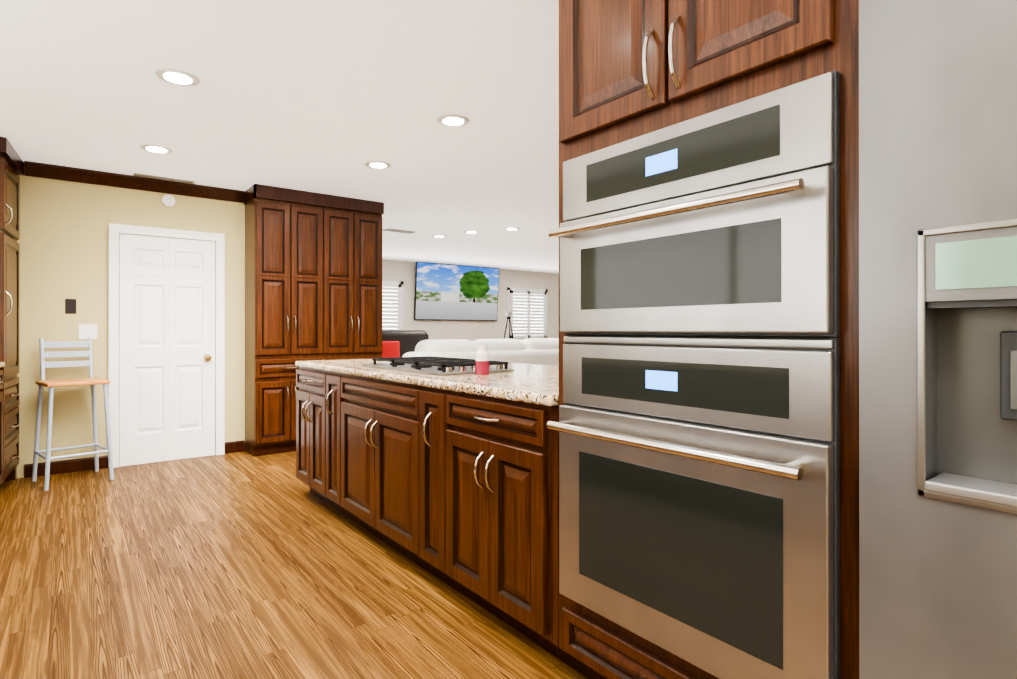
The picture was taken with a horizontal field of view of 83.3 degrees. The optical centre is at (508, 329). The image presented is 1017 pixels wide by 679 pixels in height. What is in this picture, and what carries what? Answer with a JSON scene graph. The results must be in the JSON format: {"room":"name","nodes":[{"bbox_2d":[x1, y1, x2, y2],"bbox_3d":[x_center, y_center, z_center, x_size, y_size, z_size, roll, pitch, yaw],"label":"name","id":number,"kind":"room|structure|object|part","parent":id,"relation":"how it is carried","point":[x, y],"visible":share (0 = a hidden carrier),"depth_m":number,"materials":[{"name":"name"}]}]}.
{"room":"kitchen","nodes":[
{"label":"kitchen","id":0,"kind":"room"},
{"bbox_2d":[17,175,244,477],"bbox_3d":[-2.936,-0.070,5.001,3.567,2.400,0.100,0,0,-38],"label":"wall","id":1,"kind":"structure","parent":0,"point":[62,241],"depth_m":4.57,"materials":[{"name":"beige paint"}]},
{"bbox_2d":[65,299,75,313],"bbox_3d":[-3.463,-0.181,4.526,0.070,0.116,0.007,0,0,-38],"label":"switch plate","id":2,"kind":"object","parent":1,"relation":"attached to","point":[70,306],"visible":1,"depth_m":4.52,"materials":[{"name":"brown"}]},
{"bbox_2d":[79,324,96,338],"bbox_3d":[-3.375,0.020,4.593,0.120,0.116,0.007,0,0,-38],"label":"light switch","id":3,"kind":"object","parent":1,"relation":"attached to","point":[86,331],"visible":0.96,"depth_m":4.59,"materials":[{"name":"white paint"}]},
{"bbox_2d":[24,440,244,477],"bbox_3d":[-3.064,1.080,4.826,1.560,0.099,0.016,0,0,-38],"label":"baseboard","id":4,"kind":"structure","parent":1,"relation":"attached to","point":[70,465],"depth_m":4.54,"materials":[{"name":"brown wood"}]},
{"bbox_2d":[24,161,244,202],"bbox_3d":[-3.055,-1.219,4.807,1.548,0.099,0.062,0,0,-38],"label":"crown molding","id":5,"kind":"structure","parent":1,"relation":"attached to","point":[50,171],"depth_m":4.73,"materials":[{"name":"brown wood"}]},
{"bbox_2d":[108,223,224,467],"bbox_3d":[-2.897,0.135,4.895,0.860,1.990,0.113,0,0,-38],"label":"entry door","id":6,"kind":"structure","parent":1,"relation":"in","point":[166,341],"depth_m":4.89,"materials":[{"name":"white paint"}]},
{"bbox_2d":[162,195,174,206],"bbox_3d":[-2.927,-1.105,4.926,0.100,0.100,0.030,0,0,-38],"label":"smoke detector","id":7,"kind":"object","parent":1,"relation":"attached to","point":[168,200],"visible":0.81,"depth_m":4.91,"materials":[{"name":"white paint"}]},
{"bbox_2d":[0,0,558,272],"bbox_3d":[1.232,-1.299,5.440,12.500,0.060,12.200,0,0,-38],"label":"ceiling","id":8,"kind":"structure","parent":0,"point":[330,97],"depth_m":3.22,"materials":[{"name":"white paint"}]},
{"bbox_2d":[140,144,172,153],"bbox_3d":[-2.480,-1.266,4.029,0.200,0.008,0.200,0,0,-38],"label":"recessed light","id":9,"kind":"object","parent":8,"relation":"in","point":[159,149],"visible":0.96,"depth_m":4.02,"materials":[{"name":"white paint"}]},
{"bbox_2d":[133,173,194,183],"bbox_3d":[-2.890,-1.266,4.810,0.440,0.008,0.080,0,0,-38],"label":"ceiling vent","id":10,"kind":"object","parent":8,"relation":"in","point":[163,178],"visible":0.93,"depth_m":4.79,"materials":[{"name":"grey metal"}]},
{"bbox_2d":[155,68,199,85],"bbox_3d":[-1.669,-1.267,2.888,0.200,0.008,0.200,0,0,-38],"label":"recessed light","id":11,"kind":"object","parent":8,"relation":"in","point":[177,77],"visible":1,"depth_m":2.87,"materials":[{"name":"white paint"}]},
{"bbox_2d":[365,161,390,168],"bbox_3d":[-1.007,-1.266,4.415,0.200,0.008,0.200,0,0,-38],"label":"recessed light","id":12,"kind":"object","parent":8,"relation":"in","point":[378,164],"visible":0.98,"depth_m":4.39,"materials":[{"name":"white paint"}]},
{"bbox_2d":[382,228,414,233],"bbox_3d":[-1.407,-1.262,7.362,0.400,0.008,0.160,0,0,-38],"label":"ceiling vent","id":13,"kind":"object","parent":8,"relation":"in","point":[399,231],"visible":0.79,"depth_m":7.37,"materials":[{"name":"grey metal"}]},
{"bbox_2d":[432,235,445,237],"bbox_3d":[-0.941,-1.261,7.773,0.200,0.008,0.200,0,0,-38],"label":"recessed light","id":14,"kind":"object","parent":8,"relation":"in","point":[439,236],"visible":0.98,"depth_m":7.76,"materials":[{"name":"white paint"}]},
{"bbox_2d":[437,114,469,126],"bbox_3d":[-0.336,-1.267,3.482,0.200,0.008,0.200,0,0,-38],"label":"recessed light","id":15,"kind":"object","parent":8,"relation":"in","point":[453,120],"visible":1,"depth_m":3.46,"materials":[{"name":"white paint"}]},
{"bbox_2d":[464,231,478,233],"bbox_3d":[-0.481,-1.262,7.447,0.200,0.008,0.200,0,0,-38],"label":"recessed light","id":16,"kind":"object","parent":8,"relation":"in","point":[471,232],"visible":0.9,"depth_m":7.44,"materials":[{"name":"white paint"}]},
{"bbox_2d":[504,227,519,229],"bbox_3d":[0.044,-1.262,7.209,0.200,0.008,0.200,0,0,-38],"label":"recessed light","id":17,"kind":"object","parent":8,"relation":"in","point":[511,228],"visible":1,"depth_m":7.17,"materials":[{"name":"white paint"}]},
{"bbox_2d":[0,451,588,678],"bbox_3d":[1.232,1.161,5.437,12.500,0.060,12.200,0,0,-38],"label":"floor","id":18,"kind":"structure","parent":0,"point":[241,565],"depth_m":2.47,"materials":[{"name":"brown wood"}]},
{"bbox_2d":[0,370,2,483],"bbox_3d":[-3.298,0.691,3.141,0.620,0.874,1.150,0,0,-33],"label":"base cabinet","id":19,"kind":"object","parent":18,"relation":"on","point":[1,428],"visible":1,"depth_m":3.67,"materials":[{"name":"brown wood"}]},
{"bbox_2d":[0,137,23,485],"bbox_3d":[-3.763,-0.070,3.904,0.659,2.398,0.668,0,0,-33],"label":"tall cabinet","id":20,"kind":"object","parent":18,"relation":"on","point":[11,165],"visible":1,"depth_m":4.00,"materials":[{"name":"brown wood"}]},
{"bbox_2d":[32,338,113,490],"bbox_3d":[-3.258,0.599,4.281,0.423,1.063,0.418,0,0,40],"label":"bar stool","id":21,"kind":"object","parent":18,"relation":"on","point":[42,382],"visible":1,"depth_m":4.29,"materials":[{"name":"white wood"}]},
{"bbox_2d":[296,367,319,498],"bbox_3d":[-1.026,0.692,3.875,0.644,0.874,0.574,0,0,-38],"label":"base cabinet","id":22,"kind":"object","parent":18,"relation":"on","point":[307,379],"depth_m":3.69,"materials":[{"name":"brown wood"}]},
{"bbox_2d":[244,184,383,456],"bbox_3d":[-1.846,-0.068,5.508,1.216,2.398,0.420,0,0,-38],"label":"pantry","id":23,"kind":"object","parent":18,"relation":"on","point":[313,275],"visible":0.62,"depth_m":5.25,"materials":[{"name":"brown wood"}]},
{"bbox_2d":[320,370,335,508],"bbox_3d":[-0.778,0.692,3.553,0.644,0.874,0.239,0,0,-38],"label":"base cabinet","id":24,"kind":"object","parent":18,"relation":"on","point":[327,379],"depth_m":3.42,"materials":[{"name":"brown wood"}]},
{"bbox_2d":[336,373,411,559],"bbox_3d":[-0.424,0.691,3.095,0.644,0.874,0.918,0,0,-38],"label":"base cabinet","id":25,"kind":"object","parent":18,"relation":"on","point":[374,416],"depth_m":2.89,"materials":[{"name":"brown wood"}]},
{"bbox_2d":[295,358,558,406],"bbox_3d":[-0.242,0.233,3.179,1.055,0.038,2.594,0,0,-38],"label":"countertop","id":26,"kind":"structure","parent":25,"relation":"on","point":[536,384],"depth_m":2.50,"materials":[{"name":"stone"}]},
{"bbox_2d":[362,356,513,374],"bbox_3d":[-0.410,0.189,3.106,0.430,0.048,0.888,0,0,-38],"label":"cooktop","id":27,"kind":"object","parent":26,"relation":"in","point":[438,365],"visible":0.92,"depth_m":2.92,"materials":[{"name":"metal"}]},
{"bbox_2d":[475,345,488,374],"bbox_3d":[-0.123,0.143,2.693,0.066,0.139,0.066,0,0,-38],"label":"bottle","id":28,"kind":"object","parent":26,"relation":"on","point":[482,360],"visible":1,"depth_m":2.67,"materials":[{"name":"red plastic"}]},
{"bbox_2d":[382,330,428,357],"bbox_3d":[-1.567,0.574,7.909,0.800,1.120,0.870,0,0,-23],"label":"armchair","id":29,"kind":"object","parent":18,"relation":"on","point":[398,343],"visible":0.1,"depth_m":7.58,"materials":[{"name":"grey leather"}]},
{"bbox_2d":[412,385,439,578],"bbox_3d":[-0.076,0.691,2.644,0.644,0.874,0.222,0,0,-38],"label":"base cabinet","id":30,"kind":"object","parent":18,"relation":"on","point":[425,400],"depth_m":2.49,"materials":[{"name":"brown wood"}]},
{"bbox_2d":[402,338,558,365],"bbox_3d":[-0.257,0.623,6.752,2.500,1.020,0.900,0,0,-38],"label":"sofa","id":31,"kind":"object","parent":18,"relation":"on","point":[541,351],"visible":0.21,"depth_m":6.38,"materials":[{"name":"white fabric"}]},
{"bbox_2d":[440,389,574,668],"bbox_3d":[0.194,0.690,2.294,0.644,0.874,0.661,0,0,-38],"label":"base cabinet","id":32,"kind":"object","parent":18,"relation":"on","point":[458,491],"depth_m":2.06,"materials":[{"name":"brown wood"}]},
{"bbox_2d":[504,312,513,338],"bbox_3d":[0.067,0.398,11.360,0.470,1.485,0.539,0,0,-38],"label":"lamp","id":33,"kind":"object","parent":18,"relation":"on","point":[508,315],"visible":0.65,"depth_m":11.29,"materials":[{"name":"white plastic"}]},
{"bbox_2d":[547,0,858,678],"bbox_3d":[0.639,-0.073,1.654,0.763,2.398,0.901,0,0,-38],"label":"tall cabinet","id":34,"kind":"object","parent":18,"relation":"on","point":[706,425],"visible":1,"depth_m":1.37,"materials":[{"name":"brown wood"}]},
{"bbox_2d":[859,0,1016,678],"bbox_3d":[1.280,0.060,0.817,0.770,2.130,1.200,0,0,-38],"label":"refrigerator","id":35,"kind":"object","parent":18,"relation":"on","point":[937,339],"visible":1,"depth_m":1.02,"materials":[{"name":"grey metal"}]},
{"bbox_2d":[382,259,558,340],"bbox_3d":[-0.736,-0.061,11.562,8.133,2.400,0.100,0,0,-38],"label":"wall","id":36,"kind":"structure","parent":0,"point":[405,272],"depth_m":11.61,"materials":[{"name":"beige paint"}]},
{"bbox_2d":[382,280,403,329],"bbox_3d":[-2.375,-0.308,10.200,1.120,1.150,0.050,0,0,-38],"label":"window shutter","id":37,"kind":"object","parent":36,"relation":"attached to","point":[392,305],"visible":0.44,"depth_m":10.40,"materials":[{"name":"white plastic"}]},
{"bbox_2d":[414,262,498,320],"bbox_3d":[-0.976,-0.715,11.223,1.913,1.080,0.111,0,0,-38],"label":"tv","id":38,"kind":"object","parent":36,"relation":"attached to","point":[442,319],"depth_m":11.15,"materials":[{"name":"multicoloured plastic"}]},
{"bbox_3d":[-0.965,-0.714,11.208,1.889,1.054,0.075,0,0,-38],"label":"tv screen","id":39,"kind":"part","parent":38,"relation":"part of","materials":[{"name":"multicoloured glass"}]},
{"bbox_2d":[507,287,547,339],"bbox_3d":[0.429,-0.306,12.364,1.120,1.150,0.050,0,0,-38],"label":"window shutter","id":40,"kind":"object","parent":36,"relation":"attached to","point":[527,308],"visible":0.88,"depth_m":12.34,"materials":[{"name":"white plastic"}]}
]}

